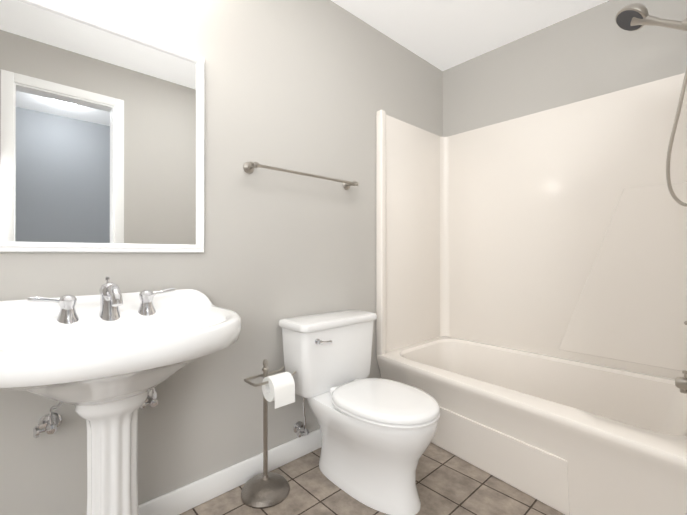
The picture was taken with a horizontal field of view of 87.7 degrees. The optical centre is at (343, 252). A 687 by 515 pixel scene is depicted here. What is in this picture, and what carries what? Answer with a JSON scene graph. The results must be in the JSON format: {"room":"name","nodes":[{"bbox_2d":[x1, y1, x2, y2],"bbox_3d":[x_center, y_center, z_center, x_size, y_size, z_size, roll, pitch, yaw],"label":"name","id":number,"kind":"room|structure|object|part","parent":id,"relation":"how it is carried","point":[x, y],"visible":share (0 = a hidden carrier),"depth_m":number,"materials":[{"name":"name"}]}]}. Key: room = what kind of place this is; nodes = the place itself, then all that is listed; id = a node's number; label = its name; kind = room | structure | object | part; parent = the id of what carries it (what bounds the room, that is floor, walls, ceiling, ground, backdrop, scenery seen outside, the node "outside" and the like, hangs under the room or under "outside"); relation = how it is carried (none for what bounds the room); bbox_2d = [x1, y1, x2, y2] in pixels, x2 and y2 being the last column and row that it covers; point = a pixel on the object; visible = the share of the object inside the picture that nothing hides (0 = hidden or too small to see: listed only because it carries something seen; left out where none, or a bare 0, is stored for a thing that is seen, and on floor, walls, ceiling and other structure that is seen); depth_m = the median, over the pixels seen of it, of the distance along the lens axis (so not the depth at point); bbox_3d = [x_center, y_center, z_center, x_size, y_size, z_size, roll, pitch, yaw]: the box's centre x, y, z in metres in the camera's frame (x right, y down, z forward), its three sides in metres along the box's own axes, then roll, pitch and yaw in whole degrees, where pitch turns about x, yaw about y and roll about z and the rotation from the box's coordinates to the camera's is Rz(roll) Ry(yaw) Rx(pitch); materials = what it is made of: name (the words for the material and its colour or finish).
{"room":"bathroom","nodes":[
{"label":"bathroom","id":0,"kind":"room"},
{"bbox_2d":[0,0,442,514],"bbox_3d":[-0.520,-0.180,1.632,3.600,2.440,0.100,0,0,-43],"label":"wall","id":1,"kind":"structure","parent":0,"point":[310,86],"depth_m":1.64,"materials":[{"name":"paint"}]},
{"bbox_2d":[0,0,203,252],"bbox_3d":[-0.849,-0.406,1.246,0.728,0.810,0.018,0,0,-43],"label":"mirror","id":2,"kind":"object","parent":1,"relation":"attached to","point":[101,136],"visible":1,"depth_m":1.24,"materials":[{"name":"mirror"}]},
{"bbox_2d":[138,428,321,514],"bbox_3d":[-0.742,0.990,1.344,2.686,0.100,0.014,0,0,-43],"label":"baseboard","id":3,"kind":"structure","parent":1,"relation":"attached to","point":[185,498],"depth_m":1.55,"materials":[{"name":"paint"}]},
{"bbox_2d":[243,162,358,189],"bbox_3d":[-0.183,-0.389,1.820,0.675,0.052,0.081,0,0,-43],"label":"towel rail","id":4,"kind":"object","parent":1,"relation":"attached to","point":[248,167],"visible":1,"depth_m":1.72,"materials":[{"name":"silver metal"}]},
{"bbox_2d":[179,443,564,514],"bbox_3d":[0.584,1.087,0.436,3.600,0.100,3.350,0,0,-43],"label":"floor","id":5,"kind":"structure","parent":0,"point":[448,483],"depth_m":1.53,"materials":[{"name":"tile"}]},
{"bbox_2d":[0,276,240,514],"bbox_3d":[-0.660,0.559,1.058,0.744,0.959,0.547,0,0,-43],"label":"pedestal sink","id":6,"kind":"object","parent":5,"relation":"on","point":[108,359],"visible":1,"depth_m":1.07,"materials":[{"name":"ceramic"}]},
{"bbox_2d":[27,276,175,323],"bbox_3d":[-0.741,0.153,1.147,0.407,0.146,0.179,0,0,-43],"label":"faucet","id":7,"kind":"object","parent":6,"relation":"on","point":[111,309],"depth_m":1.16,"materials":[{"name":"silver metal"}]},
{"bbox_2d":[0,289,240,405],"bbox_3d":[-0.659,0.288,1.059,0.744,0.287,0.546,0,0,-43],"label":"basin","id":8,"kind":"object","parent":6,"relation":"in","point":[103,348],"depth_m":1.01,"materials":[{"name":"ceramic"}]},
{"bbox_2d":[241,359,295,508],"bbox_3d":[-0.330,0.751,1.555,0.222,0.578,0.219,0,0,-43],"label":"stand","id":9,"kind":"object","parent":5,"relation":"on","point":[265,489],"visible":1,"depth_m":1.51,"materials":[{"name":"silver metal"}]},
{"bbox_2d":[279,309,439,514],"bbox_3d":[0.100,0.680,1.640,0.500,0.720,0.725,0,0,-43],"label":"toilet","id":10,"kind":"object","parent":5,"relation":"on","point":[377,435],"visible":1,"depth_m":1.55,"materials":[{"name":"ceramic"}]},
{"bbox_3d":[-0.092,0.406,1.641,0.074,0.026,0.035,0,0,-43],"label":"flush lever","id":11,"kind":"part","parent":10,"relation":"part of","materials":[{"name":"silver metal"}]},
{"bbox_3d":[-0.067,0.493,1.821,0.500,0.344,0.222,0,0,-43],"label":"tank","id":12,"kind":"part","parent":10,"relation":"part of","materials":[{"name":"ceramic"}]},
{"bbox_3d":[0.113,0.853,1.625,0.380,0.375,0.675,0,0,-43],"label":"bowl","id":13,"kind":"part","parent":10,"relation":"part of","materials":[{"name":"ceramic"}]},
{"bbox_3d":[0.175,0.639,1.559,0.384,0.050,0.504,0,0,-43],"label":"seat","id":14,"kind":"part","parent":10,"relation":"part of","materials":[{"name":"plastic"}]},
{"bbox_2d":[376,3,686,514],"bbox_3d":[0.933,-0.033,1.869,0.940,2.148,1.521,0,0,-43],"label":"bathtub","id":15,"kind":"object","parent":5,"relation":"on","point":[531,304],"visible":0.94,"depth_m":2.02,"materials":[{"name":"plastic"}]},
{"bbox_3d":[1.442,0.532,1.438,0.068,0.092,0.160,0,0,-43],"label":"spout","id":16,"kind":"part","parent":15,"relation":"part of","materials":[{"name":"silver metal"}]},
{"bbox_2d":[331,0,608,70],"bbox_3d":[0.584,-1.453,0.443,3.600,0.100,3.350,0,0,-43],"label":"ceiling","id":17,"kind":"structure","parent":0,"point":[442,35],"depth_m":2.15,"materials":[{"name":"white paint"}]},
{"bbox_2d":[443,0,686,136],"bbox_3d":[1.902,-0.180,1.591,0.100,2.440,3.250,0,0,-43],"label":"wall","id":18,"kind":"structure","parent":0,"point":[596,51],"depth_m":2.14,"materials":[{"name":"paint"}]}
]}

